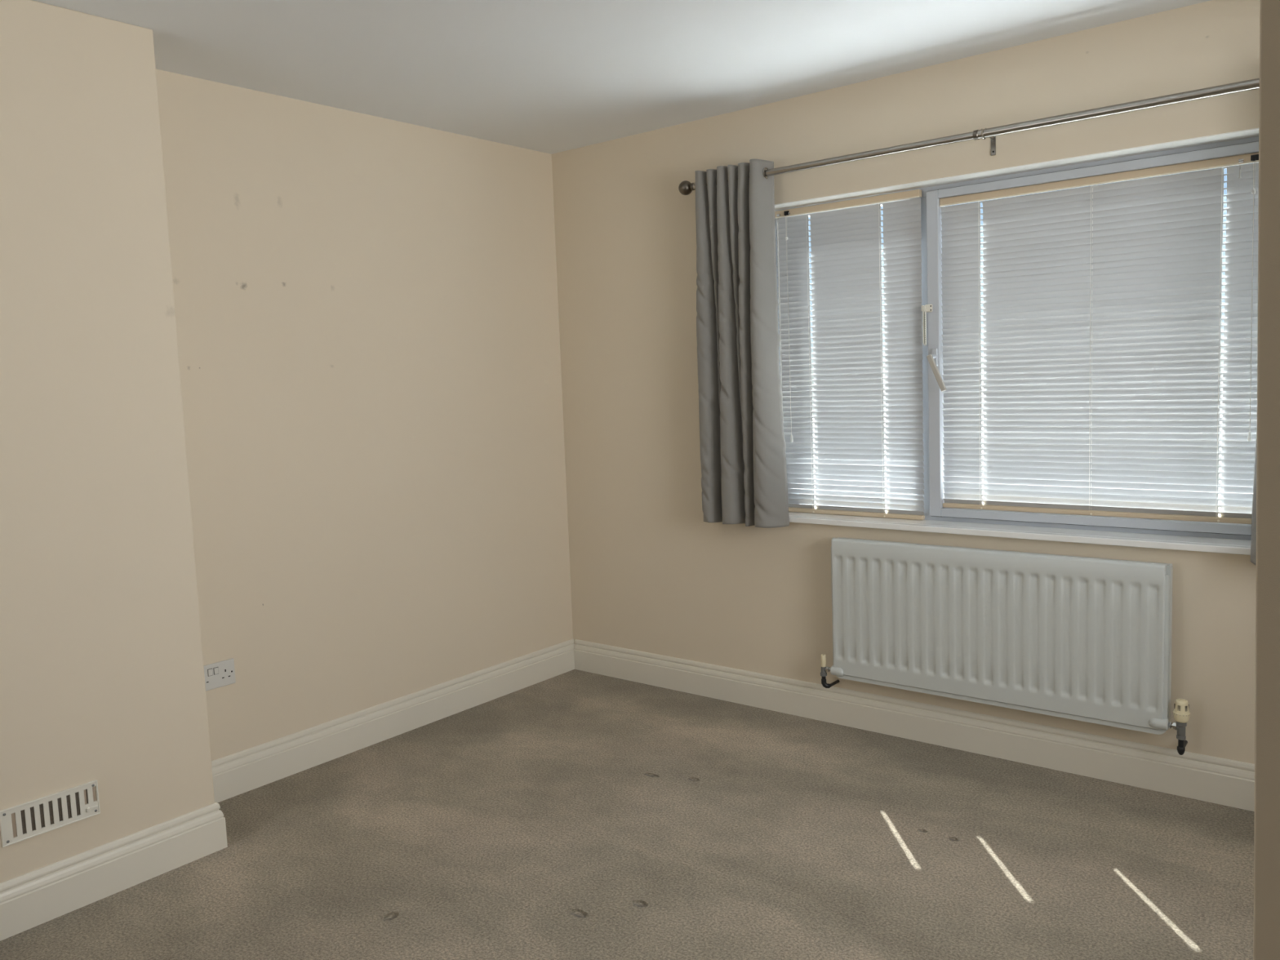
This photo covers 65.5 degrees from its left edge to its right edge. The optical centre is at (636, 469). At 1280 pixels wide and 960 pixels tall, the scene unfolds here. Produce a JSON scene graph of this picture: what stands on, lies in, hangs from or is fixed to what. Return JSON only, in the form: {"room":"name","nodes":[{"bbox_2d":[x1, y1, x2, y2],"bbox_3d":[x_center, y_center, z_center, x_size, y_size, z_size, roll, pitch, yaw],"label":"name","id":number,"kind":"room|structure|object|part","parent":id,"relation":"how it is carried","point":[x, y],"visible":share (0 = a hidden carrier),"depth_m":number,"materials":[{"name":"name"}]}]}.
{"room":"empty bedroom","nodes":[
{"label":"empty bedroom","id":0,"kind":"room"},
{"bbox_2d":[0,0,214,883],"bbox_3d":[-1.877,0.018,2.483,0.338,2.400,1.376,2,7,39],"label":"wall","id":1,"kind":"structure","parent":0,"point":[102,677],"depth_m":2.69,"materials":[{"name":"beige paint"}]},
{"bbox_2d":[0,779,100,847],"bbox_3d":[-1.556,0.913,2.643,0.015,0.095,0.240,2,7,39],"label":"air vent","id":2,"kind":"object","parent":1,"relation":"in","point":[19,823],"visible":1,"depth_m":2.64,"materials":[{"name":"white plastic"}]},
{"bbox_2d":[155,69,573,760],"bbox_3d":[-1.861,-0.019,2.868,0.120,2.400,4.700,2,7,39],"label":"wall","id":3,"kind":"structure","parent":0,"point":[366,306],"depth_m":3.76,"materials":[{"name":"beige paint"}]},
{"bbox_2d":[204,657,235,691],"bbox_3d":[-1.421,0.695,3.344,0.011,0.086,0.146,2,7,39],"label":"wall socket","id":4,"kind":"object","parent":3,"relation":"attached to","point":[221,673],"visible":0.73,"depth_m":3.36,"materials":[{"name":"plastic"}]},
{"bbox_2d":[208,668,213,675],"bbox_3d":[-1.427,0.680,3.329,0.003,0.022,0.015,2,7,39],"label":"rocker switch","id":5,"kind":"object","parent":4,"relation":"attached to","point":[210,670],"depth_m":3.33,"materials":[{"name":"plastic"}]},
{"bbox_2d":[213,666,218,674],"bbox_3d":[-1.415,0.678,3.345,0.003,0.022,0.015,2,7,39],"label":"rocker switch","id":6,"kind":"object","parent":4,"relation":"attached to","point":[215,668],"depth_m":3.34,"materials":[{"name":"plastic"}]},
{"bbox_2d":[0,638,574,941],"bbox_3d":[-1.216,1.048,3.340,0.356,0.144,3.368,2,7,39],"label":"baseboard","id":7,"kind":"structure","parent":3,"relation":"attached to","point":[233,775],"depth_m":3.39,"materials":[{"name":"white wood"}]},
{"bbox_2d":[33,0,1211,154],"bbox_3d":[-0.123,-1.218,1.444,4.500,0.120,4.900,2,7,39],"label":"ceiling","id":8,"kind":"structure","parent":0,"point":[551,77],"depth_m":3.09,"materials":[{"name":"white paint"}]},
{"bbox_2d":[0,669,1254,959],"bbox_3d":[-0.091,1.299,1.602,4.500,0.120,4.700,2,7,39],"label":"floor","id":9,"kind":"structure","parent":0,"point":[575,814],"depth_m":2.85,"materials":[{"name":"beige carpet"}]},
{"bbox_2d":[551,0,1259,764],"bbox_3d":[1.386,-0.191,3.388,4.520,2.400,0.200,2,7,39],"label":"wall","id":10,"kind":"structure","parent":0,"point":[648,574],"depth_m":3.95,"materials":[{"name":"beige paint"}]},
{"bbox_2d":[573,639,1254,811],"bbox_3d":[1.375,0.945,3.397,4.282,0.144,0.018,2,7,39],"label":"baseboard","id":11,"kind":"structure","parent":10,"relation":"attached to","point":[1211,779],"depth_m":3.58,"materials":[{"name":"white wood"}]},
{"bbox_2d":[678,77,1259,195],"bbox_3d":[1.155,-1.081,3.257,2.469,0.086,0.118,2,7,39],"label":"pole","id":12,"kind":"object","parent":10,"relation":"attached to","point":[685,188],"visible":0.88,"depth_m":3.14,"materials":[{"name":"metal"}]},
{"bbox_2d":[694,159,789,528],"bbox_3d":[0.389,-0.475,3.900,0.386,1.397,0.122,2,7,39],"label":"curtain","id":13,"kind":"object","parent":12,"relation":"hanging from","point":[743,445],"visible":1,"depth_m":3.86,"materials":[{"name":"grey fabric"}]},
{"bbox_2d":[1250,422,1257,565],"bbox_3d":[1.906,-0.416,2.697,0.401,1.403,0.103,2,7,39],"label":"curtain","id":14,"kind":"object","parent":12,"relation":"hanging from","point":[1253,544],"visible":0.07,"depth_m":2.88,"materials":[{"name":"grey fabric"}]},
{"bbox_2d":[830,537,1173,734],"bbox_3d":[1.203,0.539,3.431,1.151,0.534,0.102,2,7,39],"label":"radiator","id":15,"kind":"object","parent":10,"relation":"attached to","point":[1087,639],"visible":1,"depth_m":3.34,"materials":[{"name":"metal"}]},
{"bbox_2d":[820,653,839,688],"bbox_3d":[0.749,0.772,3.831,0.053,0.132,0.096,2,7,39],"label":"valve","id":16,"kind":"object","parent":15,"relation":"attached to","point":[824,668],"visible":1,"depth_m":3.81,"materials":[{"name":"beige plastic"}]},
{"bbox_2d":[1168,698,1190,755],"bbox_3d":[1.682,0.787,3.072,0.058,0.174,0.107,2,7,39],"label":"valve","id":17,"kind":"object","parent":15,"relation":"attached to","point":[1181,713],"visible":1,"depth_m":3.04,"materials":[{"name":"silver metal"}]},
{"bbox_2d":[774,127,1258,555],"bbox_3d":[1.242,-0.394,3.446,1.870,1.233,0.221,2,7,39],"label":"window","id":18,"kind":"structure","parent":10,"relation":"in","point":[1176,535],"depth_m":3.42,"materials":[{"name":"white plastic"}]},
{"bbox_2d":[774,189,924,519],"bbox_3d":[0.804,-0.417,3.815,0.601,1.200,0.041,2,7,39],"label":"blind","id":19,"kind":"object","parent":18,"relation":"attached to","point":[849,410],"visible":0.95,"depth_m":3.81,"materials":[{"name":"plastic"}]},
{"bbox_3d":[0.602,-0.569,3.944,0.006,0.863,0.003,2,7,39],"label":"pull cord","id":20,"kind":"part","parent":19,"relation":"part of","materials":[{"name":"white fabric"}]},
{"bbox_3d":[0.691,-0.417,3.919,0.023,1.162,0.001,-3,5,-9],"label":"ladder cord","id":21,"kind":"part","parent":19,"relation":"part of","materials":[{"name":"white fabric"}]},
{"bbox_3d":[0.688,-0.418,3.921,0.001,1.170,0.001,2,7,39],"label":"lift cord","id":22,"kind":"part","parent":19,"relation":"part of","materials":[{"name":"white fabric"}]},
{"bbox_3d":[0.832,0.171,3.877,0.599,0.016,0.023,2,7,39],"label":"rail","id":23,"kind":"part","parent":19,"relation":"part of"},
{"bbox_3d":[0.926,-0.409,3.730,0.023,1.162,0.001,-3,5,-9],"label":"ladder cord","id":24,"kind":"part","parent":19,"relation":"part of","materials":[{"name":"white fabric"}]},
{"bbox_3d":[0.923,-0.409,3.732,0.001,1.170,0.001,2,7,39],"label":"lift cord","id":25,"kind":"part","parent":19,"relation":"part of","materials":[{"name":"white fabric"}]},
{"bbox_3d":[1.077,-0.404,3.593,0.018,0.065,0.012,2,7,39],"label":"handle","id":26,"kind":"part","parent":18,"relation":"part of","materials":[{"name":"white plastic"}]},
{"bbox_3d":[1.071,-0.344,3.554,0.069,0.134,0.014,2,7,39],"label":"lever","id":27,"kind":"part","parent":18,"relation":"part of","materials":[{"name":"white plastic"}]},
{"bbox_3d":[1.243,0.213,3.475,1.870,0.021,0.151,2,7,39],"label":"sill","id":28,"kind":"part","parent":18,"relation":"part of","materials":[{"name":"white plastic"}]},
{"bbox_3d":[1.515,-0.399,3.295,1.116,1.173,0.073,2,7,39],"label":"sash","id":29,"kind":"part","parent":18,"relation":"part of","materials":[{"name":"white plastic"}]},
{"bbox_2d":[939,152,1258,524],"bbox_3d":[1.503,-0.397,3.279,1.029,1.111,0.041,2,7,39],"label":"blind","id":30,"kind":"object","parent":18,"relation":"attached to","point":[1102,304],"visible":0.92,"depth_m":3.26,"materials":[{"name":"plastic"}]},
{"bbox_3d":[1.222,-0.404,3.518,0.023,1.073,0.001,-3,5,-9],"label":"ladder cord","id":31,"kind":"part","parent":30,"relation":"part of","materials":[{"name":"white fabric"}]},
{"bbox_3d":[1.219,-0.404,3.520,0.001,1.081,0.001,2,7,39],"label":"lift cord","id":32,"kind":"part","parent":30,"relation":"part of","materials":[{"name":"white fabric"}]},
{"bbox_3d":[1.508,-0.393,3.287,0.023,1.073,0.001,-3,5,-9],"label":"ladder cord","id":33,"kind":"part","parent":30,"relation":"part of","materials":[{"name":"white fabric"}]},
{"bbox_3d":[1.505,-0.393,3.289,0.001,1.081,0.001,2,7,39],"label":"lift cord","id":34,"kind":"part","parent":30,"relation":"part of","materials":[{"name":"white fabric"}]},
{"bbox_3d":[1.528,0.146,3.336,1.026,0.016,0.023,2,7,39],"label":"rail","id":35,"kind":"part","parent":30,"relation":"part of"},
{"bbox_3d":[1.798,-0.382,3.054,0.023,1.073,0.001,-3,5,-9],"label":"ladder cord","id":36,"kind":"part","parent":30,"relation":"part of","materials":[{"name":"white fabric"}]},
{"bbox_3d":[1.795,-0.382,3.056,0.001,1.081,0.001,2,7,39],"label":"lift cord","id":37,"kind":"part","parent":30,"relation":"part of","materials":[{"name":"white fabric"}]},
{"bbox_3d":[1.841,-0.514,2.976,0.006,0.803,0.003,2,7,39],"label":"pull cord","id":38,"kind":"part","parent":30,"relation":"part of","materials":[{"name":"white fabric"}]},
{"bbox_2d":[1253,0,1279,959],"bbox_3d":[1.045,0.091,0.521,1.247,2.400,0.120,2,7,39],"label":"wall partition","id":39,"kind":"structure","parent":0,"point":[1266,933],"depth_m":0.85,"materials":[{"name":"beige paint"}]},
{"label":"outside","id":40,"kind":"structure","parent":0,"visible":0},
{"bbox_2d":[800,413,1251,515],"bbox_3d":[10.718,-0.089,15.235,32.000,0.120,29.800,2,7,39],"label":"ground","id":41,"kind":"structure","parent":40,"point":[1220,415],"depth_m":14.18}
]}

